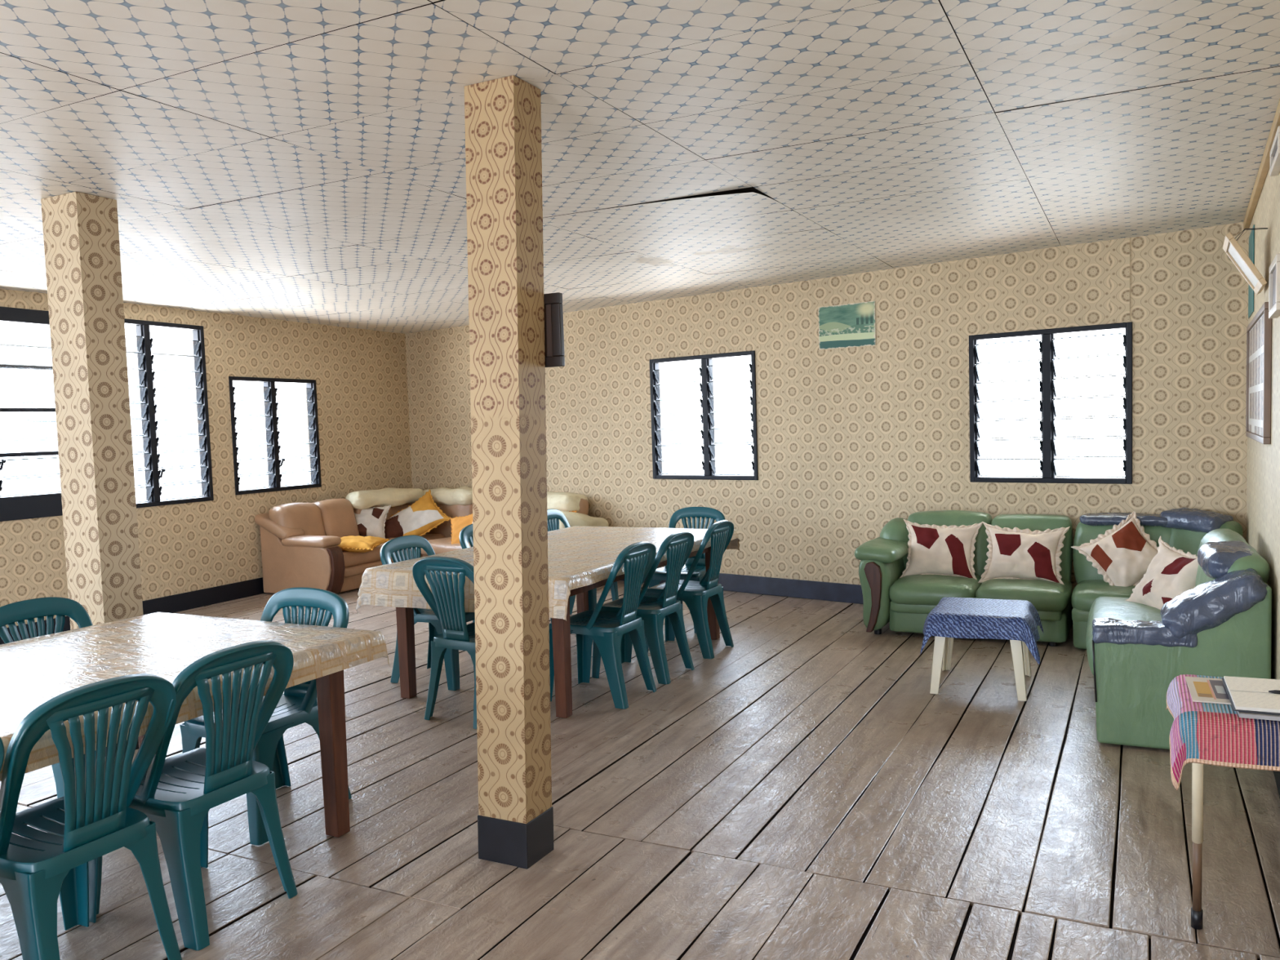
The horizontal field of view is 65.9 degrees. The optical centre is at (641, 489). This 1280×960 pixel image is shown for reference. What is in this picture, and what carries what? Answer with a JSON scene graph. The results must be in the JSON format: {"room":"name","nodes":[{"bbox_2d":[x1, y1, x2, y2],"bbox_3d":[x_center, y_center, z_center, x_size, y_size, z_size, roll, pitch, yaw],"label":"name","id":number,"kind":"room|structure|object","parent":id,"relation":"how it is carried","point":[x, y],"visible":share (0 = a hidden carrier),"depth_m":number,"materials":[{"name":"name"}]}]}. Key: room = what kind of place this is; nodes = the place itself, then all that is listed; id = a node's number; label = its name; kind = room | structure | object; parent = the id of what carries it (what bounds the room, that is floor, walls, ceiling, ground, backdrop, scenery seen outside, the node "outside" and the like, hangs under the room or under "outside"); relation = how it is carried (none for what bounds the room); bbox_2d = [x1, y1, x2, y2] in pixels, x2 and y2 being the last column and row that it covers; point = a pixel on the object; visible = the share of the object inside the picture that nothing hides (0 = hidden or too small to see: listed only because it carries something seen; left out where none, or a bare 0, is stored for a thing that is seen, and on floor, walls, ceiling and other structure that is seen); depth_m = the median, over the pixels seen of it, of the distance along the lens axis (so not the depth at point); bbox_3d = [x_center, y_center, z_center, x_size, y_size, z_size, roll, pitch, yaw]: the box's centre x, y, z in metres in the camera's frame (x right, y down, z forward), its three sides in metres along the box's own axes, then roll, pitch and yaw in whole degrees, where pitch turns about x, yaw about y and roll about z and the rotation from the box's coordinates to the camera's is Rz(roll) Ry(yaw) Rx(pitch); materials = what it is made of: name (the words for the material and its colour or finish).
{"room":"dining hall","nodes":[
{"label":"dining hall","id":0,"kind":"room"},
{"bbox_2d":[0,288,412,627],"bbox_3d":[-5.304,-0.026,5.694,0.131,2.664,12.750,0,4,25],"label":"wall","id":1,"kind":"structure","parent":0,"point":[360,375],"depth_m":9.05,"materials":[{"name":"paper"}]},
{"bbox_2d":[0,306,62,521],"bbox_3d":[-4.649,-0.532,6.986,0.145,1.535,1.410,0,4,25],"label":"window","id":2,"kind":"structure","parent":1,"relation":"in","point":[42,504],"depth_m":7.29,"materials":[{"name":"clear glass"}]},
{"bbox_2d":[0,577,264,644],"bbox_3d":[-5.181,1.175,5.780,0.020,0.150,12.240,0,4,25],"label":"baseboard","id":3,"kind":"structure","parent":1,"relation":"attached to","point":[210,596],"depth_m":8.58,"materials":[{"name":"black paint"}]},
{"bbox_2d":[124,318,213,507],"bbox_3d":[-4.081,-0.626,8.202,0.145,1.533,1.142,0,4,25],"label":"window","id":4,"kind":"structure","parent":1,"relation":"in","point":[182,357],"depth_m":8.38,"materials":[{"name":"glass"}]},
{"bbox_2d":[228,376,321,494],"bbox_3d":[-3.498,-0.523,9.451,0.145,1.075,1.086,0,4,25],"label":"window","id":5,"kind":"structure","parent":1,"relation":"in","point":[296,408],"depth_m":9.41,"materials":[{"name":"glass"}]},
{"bbox_2d":[0,0,1279,333],"bbox_3d":[-1.848,-1.347,3.979,9.700,0.084,13.400,0,4,27],"label":"ceiling","id":6,"kind":"structure","parent":0,"point":[299,161],"depth_m":3.80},
{"bbox_2d":[0,580,1279,959],"bbox_3d":[-1.813,1.285,4.058,9.877,0.061,13.200,0,4,27],"label":"floor","id":7,"kind":"structure","parent":0,"point":[802,791],"depth_m":3.53,"materials":[{"name":"wood"}]},
{"bbox_2d":[0,737,4,771],"bbox_3d":[-1.799,0.947,2.265,0.519,0.844,0.445,0,4,27],"label":"plastic chair","id":8,"kind":"object","parent":7,"relation":"on","point":[2,746],"visible":1,"depth_m":2.34,"materials":[{"name":"teal plastic"}]},
{"bbox_2d":[0,596,144,798],"bbox_3d":[-2.212,0.859,3.845,0.519,0.844,0.445,0,4,27],"label":"plastic chair","id":9,"kind":"object","parent":7,"relation":"on","point":[28,610],"visible":0.14,"depth_m":3.93,"materials":[{"name":"teal plastic"}]},
{"bbox_2d":[0,673,182,959],"bbox_3d":[-1.585,0.914,2.676,0.519,0.844,0.445,0,4,27],"label":"plastic chair","id":10,"kind":"object","parent":7,"relation":"on","point":[94,819],"visible":1,"depth_m":2.57,"materials":[{"name":"teal plastic"}]},
{"bbox_2d":[40,191,142,755],"bbox_3d":[-2.558,-0.048,4.645,0.261,2.588,0.206,0,4,27],"label":"pillar","id":11,"kind":"structure","parent":7,"relation":"on","point":[81,234],"depth_m":4.55,"materials":[{"name":"paper"}]},
{"bbox_2d":[88,640,297,950],"bbox_3d":[-1.395,0.883,3.061,0.519,0.844,0.445,0,4,27],"label":"plastic chair","id":12,"kind":"object","parent":7,"relation":"on","point":[177,793],"visible":0.83,"depth_m":2.94,"materials":[{"name":"teal plastic"}]},
{"bbox_2d":[137,670,350,837],"bbox_3d":[-1.996,0.967,2.951,1.212,0.728,2.210,0,4,27],"label":"dining table","id":13,"kind":"object","parent":7,"relation":"on","point":[331,687],"visible":0.17,"depth_m":3.58,"materials":[{"name":"brown wood"}]},
{"bbox_2d":[0,612,390,781],"bbox_3d":[-2.005,0.670,2.930,1.264,0.142,2.270,0,4,27],"label":"tablecloth","id":14,"kind":"object","parent":13,"relation":"on","point":[34,671],"visible":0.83,"depth_m":3.39,"materials":[{"name":"plastic"}]},
{"bbox_2d":[179,587,351,845],"bbox_3d":[-1.446,0.836,3.826,0.445,0.844,0.519,0,4,27],"label":"plastic chair","id":15,"kind":"object","parent":7,"relation":"on","point":[298,704],"visible":0.43,"depth_m":3.89,"materials":[{"name":"teal plastic"}]},
{"bbox_2d":[254,498,444,593],"bbox_3d":[-2.787,0.494,9.879,0.991,0.818,1.955,0,4,27],"label":"sectional sofa","id":16,"kind":"object","parent":7,"relation":"on","point":[300,541],"visible":0.62,"depth_m":9.14,"materials":[{"name":"beige leather"}]},
{"bbox_2d":[268,502,326,535],"bbox_3d":[-3.254,0.387,9.389,0.314,0.511,0.549,0,4,27],"label":"cushion","id":17,"kind":"object","parent":16,"relation":"on","point":[300,518],"depth_m":9.30,"materials":[{"name":"beige leather"}]},
{"bbox_2d":[312,498,359,537],"bbox_3d":[-3.050,0.352,9.823,0.313,0.506,0.494,0,4,27],"label":"cushion","id":18,"kind":"object","parent":16,"relation":"on","point":[337,516],"depth_m":9.73,"materials":[{"name":"beige leather"}]},
{"bbox_2d":[337,535,389,551],"bbox_3d":[-2.697,0.511,9.324,0.529,0.141,0.499,-1,4,7],"label":"throw cushion","id":19,"kind":"object","parent":16,"relation":"on","point":[351,543],"visible":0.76,"depth_m":9.18,"materials":[{"name":"yellow fabric"}]},
{"bbox_2d":[342,543,395,567],"bbox_3d":[-2.877,0.633,9.528,0.702,0.188,0.839,0,4,27],"label":"seat cushion","id":20,"kind":"object","parent":16,"relation":"on","point":[370,558],"depth_m":9.29,"materials":[{"name":"beige leather"}]},
{"bbox_2d":[354,506,391,538],"bbox_3d":[-2.827,0.333,10.075,0.525,0.413,0.218,-2,4,-4],"label":"throw cushion","id":21,"kind":"object","parent":16,"relation":"on","point":[371,522],"visible":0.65,"depth_m":10.03,"materials":[{"name":"white fabric"}]},
{"bbox_2d":[353,503,408,519],"bbox_3d":[-2.698,0.343,10.418,0.306,0.506,0.869,1,4,33],"label":"cushion","id":22,"kind":"object","parent":16,"relation":"on","point":[394,508],"depth_m":10.38,"materials":[{"name":"white fabric"}]},
{"bbox_2d":[344,486,425,507],"bbox_3d":[-2.678,0.081,10.362,0.310,0.215,0.943,1,4,36],"label":"cover","id":23,"kind":"object","parent":16,"relation":"on","point":[384,496],"visible":0.84,"depth_m":10.20,"materials":[{"name":"beige fabric"}]},
{"bbox_2d":[384,515,402,537],"bbox_3d":[-2.601,0.429,10.189,0.397,0.333,0.244,-3,4,-18],"label":"throw cushion","id":24,"kind":"object","parent":16,"relation":"on","point":[393,527],"visible":0.5,"depth_m":10.15,"materials":[{"name":"brown fabric"}]},
{"bbox_2d":[383,533,444,555],"bbox_3d":[-2.526,0.574,10.268,0.703,0.192,0.842,0,4,27],"label":"seat cushion","id":25,"kind":"object","parent":16,"relation":"on","point":[428,536],"depth_m":10.27,"materials":[{"name":"beige leather"}]},
{"bbox_2d":[389,488,451,536],"bbox_3d":[-2.327,0.304,10.268,0.659,0.585,0.413,-3,4,-18],"label":"throw cushion","id":26,"kind":"object","parent":16,"relation":"on","point":[424,515],"visible":0.87,"depth_m":10.20,"materials":[{"name":"yellow fabric"}]},
{"bbox_2d":[380,534,475,690],"bbox_3d":[-1.201,0.700,5.837,0.519,0.844,0.445,0,4,27],"label":"plastic chair","id":27,"kind":"object","parent":7,"relation":"on","point":[388,549],"visible":0.33,"depth_m":5.77,"materials":[{"name":"teal plastic"}]},
{"bbox_2d":[412,556,476,728],"bbox_3d":[-0.840,0.736,5.093,0.445,0.844,0.519,1,4,33],"label":"plastic chair","id":28,"kind":"object","parent":7,"relation":"on","point":[448,607],"visible":0.57,"depth_m":4.93,"materials":[{"name":"teal plastic"}]},
{"bbox_2d":[420,503,588,556],"bbox_3d":[-1.467,0.468,9.778,2.576,0.838,0.893,1,5,39],"label":"sectional sofa","id":29,"kind":"object","parent":7,"relation":"on","point":[440,545],"visible":0.09,"depth_m":10.31,"materials":[{"name":"beige leather"}]},
{"bbox_2d":[420,536,471,555],"bbox_3d":[-1.716,0.575,9.881,0.862,0.191,0.678,1,5,39],"label":"seat cushion","id":30,"kind":"object","parent":29,"relation":"on","point":[440,545],"depth_m":9.67,"materials":[{"name":"beige leather"}]},
{"bbox_2d":[424,487,472,505],"bbox_3d":[-2.044,0.084,10.580,0.850,0.220,0.294,1,5,40],"label":"cover","id":31,"kind":"object","parent":29,"relation":"on","point":[454,495],"visible":0.52,"depth_m":10.36,"materials":[{"name":"beige fabric"}]},
{"bbox_2d":[426,503,472,537],"bbox_3d":[-2.013,0.283,10.563,0.728,0.536,0.295,1,5,39],"label":"cushion","id":32,"kind":"object","parent":29,"relation":"on","point":[451,510],"depth_m":10.42,"materials":[{"name":"yellow fabric"}]},
{"bbox_2d":[448,513,472,545],"bbox_3d":[-1.678,0.396,9.650,0.519,0.433,0.279,-1,4,11],"label":"throw cushion","id":33,"kind":"object","parent":29,"relation":"on","point":[457,524],"visible":0.33,"depth_m":9.64,"materials":[{"name":"orange fabric"}]},
{"bbox_2d":[546,490,590,514],"bbox_3d":[-0.946,0.133,9.668,1.013,0.253,0.331,3,6,39],"label":"cover","id":34,"kind":"object","parent":29,"relation":"on","point":[563,501],"visible":0.38,"depth_m":9.37,"materials":[{"name":"beige fabric"}]},
{"bbox_2d":[564,510,577,514],"bbox_3d":[-0.791,0.351,9.268,0.398,0.302,0.184,0,4,32],"label":"throw cushion","id":35,"kind":"object","parent":29,"relation":"on","point":[573,511],"visible":0.06,"depth_m":9.23,"materials":[{"name":"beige fabric"}]},
{"bbox_2d":[552,512,608,528],"bbox_3d":[-0.590,0.309,9.109,0.306,0.261,0.674,1,5,36],"label":"cover","id":36,"kind":"object","parent":29,"relation":"on","point":[578,520],"visible":0.35,"depth_m":8.97,"materials":[{"name":"beige fabric"}]},
{"bbox_2d":[575,503,588,515],"bbox_3d":[-0.817,0.308,9.589,0.739,0.535,0.294,1,5,39],"label":"cushion","id":37,"kind":"object","parent":29,"relation":"on","point":[584,510],"depth_m":9.36,"materials":[{"name":"beige fabric"}]},
{"bbox_2d":[459,524,551,622],"bbox_3d":[-0.875,0.643,6.567,0.519,0.844,0.445,0,4,27],"label":"plastic chair","id":38,"kind":"object","parent":7,"relation":"on","point":[466,533],"visible":0.06,"depth_m":6.50,"materials":[{"name":"teal plastic"}]},
{"bbox_2d":[464,75,553,869],"bbox_3d":[-0.446,-0.030,3.326,0.238,2.588,0.203,0,4,27],"label":"pillar","id":39,"kind":"structure","parent":7,"relation":"on","point":[503,115],"depth_m":3.26,"materials":[{"name":"paper"}]},
{"bbox_2d":[543,292,564,367],"bbox_3d":[-0.422,-0.537,3.395,0.350,0.245,0.024,0,4,27],"label":"framed picture","id":40,"kind":"object","parent":39,"relation":"attached to","point":[554,354],"visible":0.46,"depth_m":3.32},
{"bbox_2d":[395,546,719,718],"bbox_3d":[-0.412,0.717,6.084,1.260,0.728,2.190,0,4,27],"label":"dining table","id":41,"kind":"object","parent":7,"relation":"on","point":[561,628],"visible":0.23,"depth_m":5.41,"materials":[{"name":"brown wood"}]},
{"bbox_2d":[355,525,740,620],"bbox_3d":[-0.434,0.474,6.063,1.350,0.248,2.318,0,4,27],"label":"tablecloth","id":42,"kind":"object","parent":41,"relation":"on","point":[578,557],"visible":0.53,"depth_m":5.34,"materials":[{"name":"plastic"}]},
{"bbox_2d":[546,509,618,614],"bbox_3d":[-0.491,0.574,7.457,0.519,0.844,0.445,0,4,27],"label":"plastic chair","id":43,"kind":"object","parent":7,"relation":"on","point":[553,515],"visible":0.13,"depth_m":7.55,"materials":[{"name":"teal plastic"}]},
{"bbox_2d":[549,541,656,709],"bbox_3d":[-0.215,0.701,5.342,0.519,0.844,0.445,0,4,27],"label":"plastic chair","id":44,"kind":"object","parent":7,"relation":"on","point":[606,629],"visible":0.91,"depth_m":5.23,"materials":[{"name":"teal plastic"}]},
{"bbox_2d":[591,530,694,684],"bbox_3d":[0.018,0.664,5.800,0.519,0.844,0.445,0,4,27],"label":"plastic chair","id":45,"kind":"object","parent":7,"relation":"on","point":[678,545],"visible":0.82,"depth_m":5.69,"materials":[{"name":"teal plastic"}]},
{"bbox_2d":[648,506,725,633],"bbox_3d":[0.332,0.567,7.175,0.445,0.844,0.519,0,4,27],"label":"plastic chair","id":46,"kind":"object","parent":7,"relation":"on","point":[660,575],"visible":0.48,"depth_m":7.31,"materials":[{"name":"teal plastic"}]},
{"bbox_2d":[644,520,733,658],"bbox_3d":[0.306,0.619,6.370,0.519,0.844,0.445,0,4,27],"label":"plastic chair","id":47,"kind":"object","parent":7,"relation":"on","point":[695,595],"visible":0.89,"depth_m":6.23,"materials":[{"name":"teal plastic"}]},
{"bbox_2d":[854,510,1073,646],"bbox_3d":[2.209,0.566,6.732,1.340,0.785,0.889,0,4,27],"label":"sectional sofa","id":48,"kind":"object","parent":7,"relation":"on","point":[905,602],"visible":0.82,"depth_m":6.58,"materials":[{"name":"green leather"}]},
{"bbox_2d":[888,574,982,605],"bbox_3d":[2.026,0.674,6.728,0.580,0.176,0.697,0,4,27],"label":"seat cushion","id":49,"kind":"object","parent":48,"relation":"on","point":[908,590],"depth_m":6.48,"materials":[{"name":"green leather"}]},
{"bbox_2d":[899,518,982,580],"bbox_3d":[2.056,0.420,6.782,0.533,0.426,0.195,0,4,26],"label":"throw cushion","id":50,"kind":"object","parent":48,"relation":"on","point":[934,549],"visible":0.98,"depth_m":6.73,"materials":[{"name":"beige fabric"}]},
{"bbox_2d":[907,510,991,576],"bbox_3d":[2.177,0.411,6.988,0.584,0.508,0.288,0,4,27],"label":"cushion","id":51,"kind":"object","parent":48,"relation":"on","point":[948,518],"depth_m":6.88,"materials":[{"name":"white fabric"}]},
{"bbox_2d":[975,577,1071,612],"bbox_3d":[2.512,0.672,6.478,0.570,0.174,0.694,0,4,27],"label":"seat cushion","id":52,"kind":"object","parent":48,"relation":"on","point":[1046,596],"depth_m":6.22,"materials":[{"name":"green leather"}]},
{"bbox_2d":[978,522,1070,584],"bbox_3d":[2.521,0.433,6.514,0.557,0.411,0.189,0,4,29],"label":"throw cushion","id":53,"kind":"object","parent":48,"relation":"on","point":[1026,553],"visible":0.98,"depth_m":6.47,"materials":[{"name":"beige fabric"}]},
{"bbox_2d":[990,513,1073,581],"bbox_3d":[2.659,0.420,6.747,0.536,0.497,0.285,0,4,27],"label":"cushion","id":54,"kind":"object","parent":48,"relation":"on","point":[1023,521],"depth_m":6.63,"materials":[{"name":"white fabric"}]},
{"bbox_2d":[929,613,1031,701],"bbox_3d":[1.844,0.846,5.349,0.476,0.425,0.550,0,4,24],"label":"table","id":55,"kind":"object","parent":7,"relation":"on","point":[943,646],"visible":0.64,"depth_m":5.19,"materials":[{"name":"beige"}]},
{"bbox_2d":[920,596,1043,664],"bbox_3d":[1.845,0.742,5.338,0.597,0.224,0.637,0,4,24],"label":"tablecloth","id":56,"kind":"object","parent":55,"relation":"on","point":[953,617],"visible":1,"depth_m":5.12,"materials":[{"name":"blue fabric"}]},
{"bbox_2d":[1071,508,1244,649],"bbox_3d":[3.191,0.550,6.138,0.954,0.824,0.763,0,4,27],"label":"sectional sofa","id":57,"kind":"object","parent":7,"relation":"on","point":[1184,530],"visible":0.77,"depth_m":6.12,"materials":[{"name":"green leather"}]},
{"bbox_2d":[1071,579,1136,612],"bbox_3d":[3.140,0.677,6.105,0.881,0.187,0.641,0,4,27],"label":"seat cushion","id":58,"kind":"object","parent":57,"relation":"on","point":[1085,592],"depth_m":6.02,"materials":[{"name":"green leather"}]},
{"bbox_2d":[1072,511,1157,586],"bbox_3d":[3.012,0.421,6.152,0.565,0.554,0.259,-1,4,12],"label":"throw cushion","id":59,"kind":"object","parent":57,"relation":"on","point":[1126,553],"visible":0.8,"depth_m":6.12,"materials":[{"name":"beige fabric"}]},
{"bbox_2d":[1073,520,1169,583],"bbox_3d":[3.155,0.424,6.388,0.663,0.487,0.284,1,4,32],"label":"cushion","id":60,"kind":"object","parent":57,"relation":"on","point":[1084,571],"depth_m":6.41,"materials":[{"name":"white fabric"}]},
{"bbox_2d":[1168,520,1244,556],"bbox_3d":[3.461,0.421,6.102,0.284,0.501,0.450,-4,4,-27],"label":"cushion","id":61,"kind":"object","parent":57,"relation":"on","point":[1186,535],"depth_m":6.04,"materials":[{"name":"green leather"}]},
{"bbox_2d":[1086,528,1271,749],"bbox_3d":[2.605,0.631,4.890,0.747,0.846,1.711,0,4,27],"label":"sectional sofa","id":62,"kind":"object","parent":7,"relation":"on","point":[1222,627],"visible":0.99,"depth_m":4.19,"materials":[{"name":"green leather"}]},
{"bbox_2d":[1086,595,1160,675],"bbox_3d":[2.534,0.737,4.963,0.556,0.201,1.478,0,4,27],"label":"seat cushion","id":63,"kind":"object","parent":62,"relation":"on","point":[1112,606],"depth_m":5.13,"materials":[{"name":"green leather"}]},
{"bbox_2d":[1124,535,1198,609],"bbox_3d":[2.778,0.491,5.209,0.240,0.432,0.561,-2,4,-4],"label":"throw cushion","id":64,"kind":"object","parent":62,"relation":"on","point":[1171,573],"visible":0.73,"depth_m":5.17,"materials":[{"name":"beige fabric"}]},
{"bbox_2d":[1195,528,1267,590],"bbox_3d":[2.777,0.494,4.706,0.273,0.535,1.189,0,4,27],"label":"cushion","id":65,"kind":"object","parent":62,"relation":"on","point":[1223,553],"depth_m":4.26,"materials":[{"name":"green leather"}]},
{"bbox_2d":[1191,762,1203,929],"bbox_3d":[1.639,0.900,2.674,0.305,0.672,0.430,0,4,27],"label":"folding side table","id":66,"kind":"object","parent":7,"relation":"on","point":[1197,912],"visible":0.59,"depth_m":2.70,"materials":[{"name":"white metal"}]},
{"bbox_2d":[1165,674,1279,790],"bbox_3d":[1.614,0.653,2.661,0.348,0.195,0.502,0,4,27],"label":"tablecloth","id":67,"kind":"object","parent":66,"relation":"on","point":[1213,734],"visible":0.61,"depth_m":2.48,"materials":[{"name":"multicoloured fabric"}]},
{"bbox_2d":[1185,676,1231,704],"bbox_3d":[1.606,0.551,2.691,0.200,0.004,0.260,0,4,25],"label":"magazine","id":68,"kind":"object","parent":67,"relation":"on","point":[1205,690],"visible":0.5,"depth_m":2.70,"materials":[{"name":"beige paper"}]},
{"bbox_2d":[1236,711,1279,720],"bbox_3d":[1.625,0.560,2.486,0.220,0.010,0.150,0,4,26],"label":"notebook","id":69,"kind":"object","parent":67,"relation":"on","point":[1241,714],"visible":0.38,"depth_m":2.45,"materials":[{"name":"white paper"}]},
{"bbox_2d":[1221,675,1279,715],"bbox_3d":[1.672,0.539,2.578,0.245,0.012,0.335,0,4,26],"label":"open book","id":70,"kind":"object","parent":69,"relation":"on","point":[1251,695],"visible":0.99,"depth_m":2.58,"materials":[{"name":"white paper"}]},
{"bbox_2d":[1268,689,1279,693],"bbox_3d":[1.698,0.529,2.564,0.120,0.009,0.010,0,4,21],"label":"pen","id":71,"kind":"object","parent":70,"relation":"on","point":[1275,691],"visible":1,"depth_m":2.58,"materials":[{"name":"black paint"}]},
{"bbox_2d":[404,222,1248,604],"bbox_3d":[0.571,-0.403,8.737,8.520,2.664,0.131,1,5,39],"label":"wall","id":72,"kind":"structure","parent":0,"point":[852,442],"depth_m":7.65,"materials":[{"name":"paper"}]},
{"bbox_2d":[648,350,758,479],"bbox_3d":[0.544,-0.631,8.676,1.128,1.088,0.145,1,5,39],"label":"window","id":73,"kind":"structure","parent":72,"relation":"in","point":[710,468],"depth_m":8.72,"materials":[{"name":"glass"}]},
{"bbox_2d":[817,301,875,349],"bbox_3d":[1.605,-1.279,7.724,0.488,0.336,0.006,1,5,39],"label":"poster","id":74,"kind":"object","parent":72,"relation":"attached to","point":[849,325],"visible":1,"depth_m":7.72,"materials":[{"name":"green paper"}]},
{"bbox_2d":[621,573,1073,624],"bbox_3d":[0.577,0.806,8.744,8.160,0.150,0.017,1,5,39],"label":"baseboard","id":75,"kind":"structure","parent":72,"relation":"attached to","point":[818,590],"depth_m":8.18,"materials":[{"name":"blue paint"}]},
{"bbox_2d":[968,321,1132,484],"bbox_3d":[2.813,-0.574,6.830,1.082,1.059,0.145,1,5,39],"label":"window","id":76,"kind":"structure","parent":72,"relation":"in","point":[1047,348],"depth_m":6.81,"materials":[{"name":"black paint"}]},
{"bbox_2d":[1110,237,1129,322],"bbox_3d":[3.136,-1.371,6.468,0.120,0.535,0.007,1,5,39],"label":"trim","id":77,"kind":"structure","parent":72,"relation":"attached to","point":[1119,248],"depth_m":6.46,"materials":[{"name":"paper"}]},
{"bbox_2d":[1246,168,1279,679],"bbox_3d":[1.216,0.045,1.406,0.130,2.664,11.000,0,4,29],"label":"wall","id":78,"kind":"structure","parent":0,"point":[1263,460],"depth_m":4.38,"materials":[{"name":"paper"}]},
{"bbox_2d":[1222,227,1267,294],"bbox_3d":[2.816,-1.068,4.601,0.175,0.288,0.420,0,4,29],"label":"framed picture","id":79,"kind":"object","parent":78,"relation":"attached to","point":[1231,246],"visible":1,"depth_m":4.56,"materials":[{"name":"brown wood"}]},
{"bbox_2d":[1248,224,1254,318],"bbox_3d":[3.508,-1.242,5.682,0.006,0.475,0.500,0,4,29],"label":"poster","id":80,"kind":"object","parent":78,"relation":"attached to","point":[1251,292],"visible":0.68,"depth_m":5.64,"materials":[{"name":"paper"}]},
{"bbox_2d":[1245,302,1271,444],"bbox_3d":[3.098,-0.560,4.967,0.028,0.620,1.500,0,4,29],"label":"photo collage","id":81,"kind":"object","parent":78,"relation":"attached to","point":[1259,331],"visible":0.91,"depth_m":4.77},
{"bbox_2d":[1248,314,1263,435],"bbox_3d":[3.101,-0.560,4.966,0.013,0.584,1.464,0,4,29],"label":"picture","id":82,"kind":"object","parent":81,"relation":"attached to","point":[1255,327],"depth_m":5.00},
{"bbox_2d":[1243,98,1279,229],"bbox_3d":[1.128,-1.227,1.403,0.036,0.049,10.490,0,4,29],"label":"trim","id":83,"kind":"structure","parent":78,"relation":"attached to","point":[1264,168],"depth_m":4.59,"materials":[{"name":"brown wood"}]},
{"bbox_2d":[1268,253,1279,318],"bbox_3d":[2.488,-0.791,3.865,0.030,0.210,0.400,0,4,29],"label":"framed picture","id":84,"kind":"object","parent":78,"relation":"attached to","point":[1274,268],"visible":1,"depth_m":3.89},
{"bbox_2d":[1272,269,1275,306],"bbox_3d":[2.491,-0.791,3.864,0.014,0.174,0.364,0,4,29],"label":"picture","id":85,"kind":"object","parent":84,"relation":"attached to","point":[1273,270],"depth_m":3.93},
{"bbox_2d":[1269,125,1279,176],"bbox_3d":[2.472,-1.310,3.832,0.030,0.100,0.420,0,4,29],"label":"framed picture","id":86,"kind":"object","parent":78,"relation":"attached to","point":[1274,165],"visible":1,"depth_m":3.85},
{"bbox_2d":[1273,770,1279,798],"bbox_3d":[1.209,1.246,1.554,0.016,0.150,10.480,0,4,29],"label":"baseboard","id":87,"kind":"structure","parent":78,"relation":"attached to","point":[1277,774],"depth_m":3.73,"materials":[{"name":"blue paint"}]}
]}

